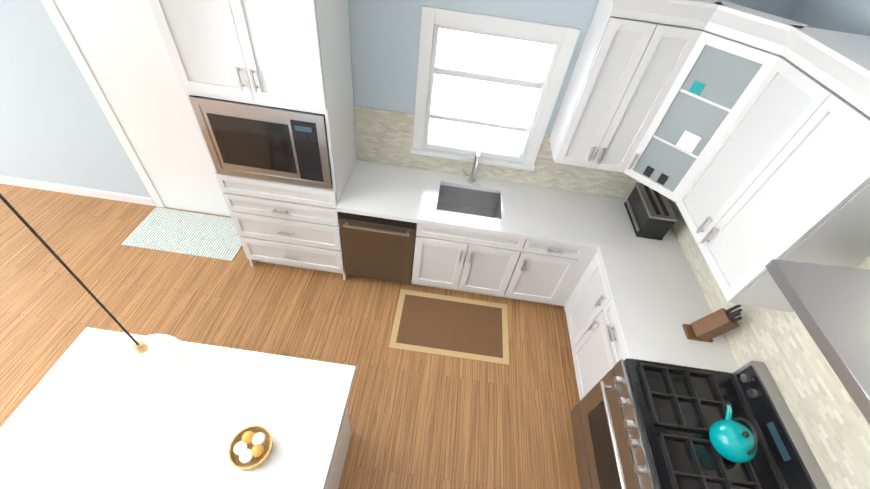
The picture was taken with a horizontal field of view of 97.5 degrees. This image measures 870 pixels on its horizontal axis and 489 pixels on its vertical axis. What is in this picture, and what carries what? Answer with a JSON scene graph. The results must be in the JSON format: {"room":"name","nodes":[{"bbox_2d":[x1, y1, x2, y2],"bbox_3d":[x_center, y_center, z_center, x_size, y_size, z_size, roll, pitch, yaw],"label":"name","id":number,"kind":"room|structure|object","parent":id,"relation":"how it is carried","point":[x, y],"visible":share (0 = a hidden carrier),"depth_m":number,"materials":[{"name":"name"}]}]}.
{"room":"kitchen","nodes":[
{"label":"kitchen","id":0,"kind":"room"},
{"bbox_2d":[0,184,580,488],"bbox_3d":[-2.246,1.557,2.198,8.000,0.120,5.310,8,46,0],"label":"floor","id":1,"kind":"structure","parent":0,"point":[419,420],"depth_m":3.04,"materials":[{"name":"brown wood"}]},
{"bbox_2d":[121,207,241,260],"bbox_3d":[-2.343,-0.114,3.681,1.030,0.010,0.530,8,46,0],"label":"entry rug","id":2,"kind":"object","parent":1,"relation":"on","point":[188,233],"visible":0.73,"depth_m":3.65,"materials":[{"name":"white fabric"}]},
{"bbox_2d":[215,140,359,279],"bbox_3d":[-1.163,-0.295,3.297,0.830,1.055,0.600,8,46,0],"label":"base cabinet","id":3,"kind":"object","parent":1,"relation":"on","point":[280,223],"depth_m":2.95,"materials":[{"name":"white wood"}]},
{"bbox_2d":[328,395,350,488],"bbox_3d":[-1.199,1.122,2.077,1.295,0.864,0.660,8,46,0],"label":"kitchen island","id":4,"kind":"object","parent":1,"relation":"on","point":[345,432],"depth_m":2.28,"materials":[{"name":"white"}]},
{"bbox_2d":[0,327,355,488],"bbox_3d":[-1.157,0.872,1.680,1.405,0.060,0.904,8,46,0],"label":"island countertop","id":5,"kind":"structure","parent":4,"relation":"on","point":[80,427],"depth_m":1.70,"materials":[{"name":"white stone"}]},
{"bbox_2d":[228,425,273,470],"bbox_3d":[-0.779,0.868,1.623,0.172,0.100,0.172,8,46,0],"label":"decorative basket","id":6,"kind":"object","parent":5,"relation":"on","point":[250,448],"visible":0.98,"depth_m":1.60,"materials":[{"name":"wicker"}]},
{"bbox_2d":[338,212,416,283],"bbox_3d":[-0.449,-0.102,3.339,0.592,0.869,0.610,8,46,0],"label":"dishwasher","id":7,"kind":"object","parent":1,"relation":"on","point":[378,248],"visible":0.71,"depth_m":3.08,"materials":[{"name":"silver metal"}]},
{"bbox_2d":[389,289,508,364],"bbox_3d":[0.143,0.689,3.272,0.980,0.008,0.590,8,46,0],"label":"kitchen rug","id":8,"kind":"object","parent":1,"relation":"on","point":[449,326],"visible":1,"depth_m":3.25,"materials":[{"name":"fabric"}]},
{"bbox_2d":[411,172,535,298],"bbox_3d":[0.293,-0.021,3.364,0.892,0.880,0.600,8,46,0],"label":"base cabinet","id":9,"kind":"object","parent":1,"relation":"on","point":[459,245],"depth_m":3.12,"materials":[{"name":"white wood"}]},
{"bbox_2d":[462,149,479,182],"bbox_3d":[0.278,-0.586,2.987,0.116,0.350,0.240,8,46,0],"label":"kitchen faucet","id":10,"kind":"object","parent":9,"relation":"on","point":[472,178],"visible":1,"depth_m":2.91,"materials":[{"name":"silver metal"}]},
{"bbox_2d":[500,181,686,259],"bbox_3d":[1.199,-0.203,3.027,1.370,0.040,0.620,8,46,0],"label":"countertop","id":11,"kind":"structure","parent":9,"relation":"on","point":[527,212],"depth_m":2.95,"materials":[{"name":"white stone"}]},
{"bbox_2d":[624,183,677,239],"bbox_3d":[1.666,-0.262,2.969,0.203,0.216,0.400,8,46,0],"label":"toaster","id":12,"kind":"object","parent":11,"relation":"on","point":[651,213],"visible":0.85,"depth_m":2.88,"materials":[{"name":"black"}]},
{"bbox_2d":[512,240,575,303],"bbox_3d":[0.869,0.064,3.365,0.520,0.880,0.600,8,46,0],"label":"base cabinet","id":13,"kind":"object","parent":1,"relation":"on","point":[548,262],"depth_m":3.11,"materials":[{"name":"white wood"}]},
{"bbox_2d":[564,256,611,355],"bbox_3d":[1.463,0.548,2.989,0.630,0.880,0.530,8,46,0],"label":"base cabinet","id":14,"kind":"object","parent":1,"relation":"on","point":[590,305],"depth_m":2.91,"materials":[{"name":"white wood"}]},
{"bbox_2d":[573,308,623,400],"bbox_3d":[1.421,0.839,2.707,0.630,0.880,0.525,8,46,0],"label":"base cabinet","id":15,"kind":"object","parent":1,"relation":"on","point":[598,354],"depth_m":2.63,"materials":[{"name":"white wood"}]},
{"bbox_2d":[596,248,738,373],"bbox_3d":[1.477,0.390,2.503,0.650,0.040,0.895,8,46,0],"label":"countertop","id":16,"kind":"structure","parent":15,"relation":"on","point":[651,296],"depth_m":2.45,"materials":[{"name":"white stone"}]},
{"bbox_2d":[682,304,742,342],"bbox_3d":[1.640,0.452,2.236,0.189,0.292,0.100,8,46,0],"label":"knife block","id":17,"kind":"object","parent":16,"relation":"on","point":[708,328],"visible":0.94,"depth_m":2.23,"materials":[{"name":"brown wood"}]},
{"bbox_2d":[570,358,831,488],"bbox_3d":[1.301,1.227,2.175,0.757,1.090,0.770,8,46,0],"label":"range","id":18,"kind":"object","parent":1,"relation":"on","point":[638,424],"visible":0.94,"depth_m":1.96,"materials":[{"name":"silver metal"}]},
{"bbox_2d":[709,405,757,463],"bbox_3d":[1.442,0.885,1.812,0.190,0.192,0.243,8,46,0],"label":"kettle","id":19,"kind":"object","parent":18,"relation":"on","point":[733,440],"visible":1,"depth_m":1.78,"materials":[{"name":"teal metal"}]},
{"bbox_2d":[0,0,869,197],"bbox_3d":[-2.083,0.468,1.051,8.000,3.060,5.310,8,46,0],"label":"wall","id":20,"kind":"structure","parent":0,"point":[56,127],"depth_m":2.81,"materials":[{"name":"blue paint"}]},
{"bbox_2d":[0,176,155,205],"bbox_3d":[-4.298,-0.641,3.843,2.950,0.100,0.014,8,46,0],"label":"baseboard","id":21,"kind":"structure","parent":20,"relation":"attached to","point":[76,190],"depth_m":3.82,"materials":[{"name":"white wood"}]},
{"bbox_2d":[41,0,230,216],"bbox_3d":[-2.158,-1.037,3.112,1.135,2.135,0.020,8,46,0],"label":"door","id":22,"kind":"structure","parent":20,"relation":"attached to","point":[117,49],"depth_m":2.97,"materials":[{"name":"white wood"}]},
{"bbox_2d":[148,0,351,119],"bbox_3d":[-1.015,-1.291,2.249,0.867,0.710,0.600,8,46,0],"label":"upper cabinet","id":23,"kind":"object","parent":20,"relation":"attached to","point":[285,54],"depth_m":2.10,"materials":[{"name":"white wood"}]},
{"bbox_2d":[189,96,332,189],"bbox_3d":[-1.084,-0.825,2.684,0.822,0.560,0.516,8,46,0],"label":"built-in microwave","id":24,"kind":"object","parent":23,"relation":"in","point":[266,143],"visible":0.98,"depth_m":2.48,"materials":[{"name":"silver metal"}]},
{"bbox_2d":[410,6,580,170],"bbox_3d":[0.361,-1.072,2.757,1.010,1.040,0.145,8,46,0],"label":"window","id":25,"kind":"structure","parent":20,"relation":"in","point":[487,84],"depth_m":2.70,"materials":[{"name":"white"}]},
{"bbox_2d":[354,106,642,199],"bbox_3d":[0.638,-0.690,3.064,2.580,0.500,0.008,8,46,0],"label":"tile backsplash","id":26,"kind":"structure","parent":20,"relation":"attached to","point":[382,136],"depth_m":3.13,"materials":[{"name":"tile"}]},
{"bbox_2d":[549,0,671,165],"bbox_3d":[1.050,-0.997,2.440,0.302,0.965,0.330,8,46,0],"label":"upper cabinet","id":27,"kind":"object","parent":20,"relation":"attached to","point":[615,27],"depth_m":2.27,"materials":[{"name":"white wood"}]},
{"bbox_2d":[580,0,719,171],"bbox_3d":[1.264,-0.954,2.430,0.341,0.965,0.361,8,46,0],"label":"upper cabinet","id":28,"kind":"object","parent":20,"relation":"attached to","point":[664,39],"depth_m":2.22,"materials":[{"name":"white wood"}]},
{"bbox_2d":[620,0,869,202],"bbox_3d":[1.650,-0.798,2.336,0.654,0.965,0.634,8,46,0],"label":"upper cabinet","id":29,"kind":"object","parent":20,"relation":"attached to","point":[725,61],"depth_m":2.10,"materials":[{"name":"white wood"}]},
{"bbox_2d":[666,197,869,488],"bbox_3d":[1.872,-0.004,1.479,0.008,2.098,2.930,8,46,0],"label":"tile backsplash","id":30,"kind":"structure","parent":20,"relation":"attached to","point":[831,421],"depth_m":1.83,"materials":[{"name":"tile"}]},
{"bbox_2d":[765,259,869,424],"bbox_3d":[1.616,-0.013,0.851,0.500,1.229,0.780,8,46,0],"label":"range hood","id":31,"kind":"object","parent":30,"relation":"attached to","point":[830,305],"visible":1,"depth_m":1.30,"materials":[{"name":"silver metal"}]},
{"bbox_2d":[676,48,869,311],"bbox_3d":[1.727,-0.313,1.886,0.363,0.965,0.846,8,46,0],"label":"upper cabinet","id":32,"kind":"object","parent":20,"relation":"attached to","point":[738,134],"depth_m":1.73,"materials":[{"name":"white wood"}]},
{"bbox_3d":[-1.958,-0.370,0.170,8.000,0.776,5.310,8,46,0],"label":"ceiling","id":33,"kind":"structure","parent":0,"visible":0},
{"bbox_2d":[0,193,199,405],"bbox_3d":[-0.661,-0.059,0.593,0.144,1.263,0.144,8,46,0],"label":"pendant light","id":34,"kind":"object","parent":33,"relation":"hanging from","point":[159,369],"visible":1,"depth_m":0.93,"materials":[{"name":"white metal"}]}
]}

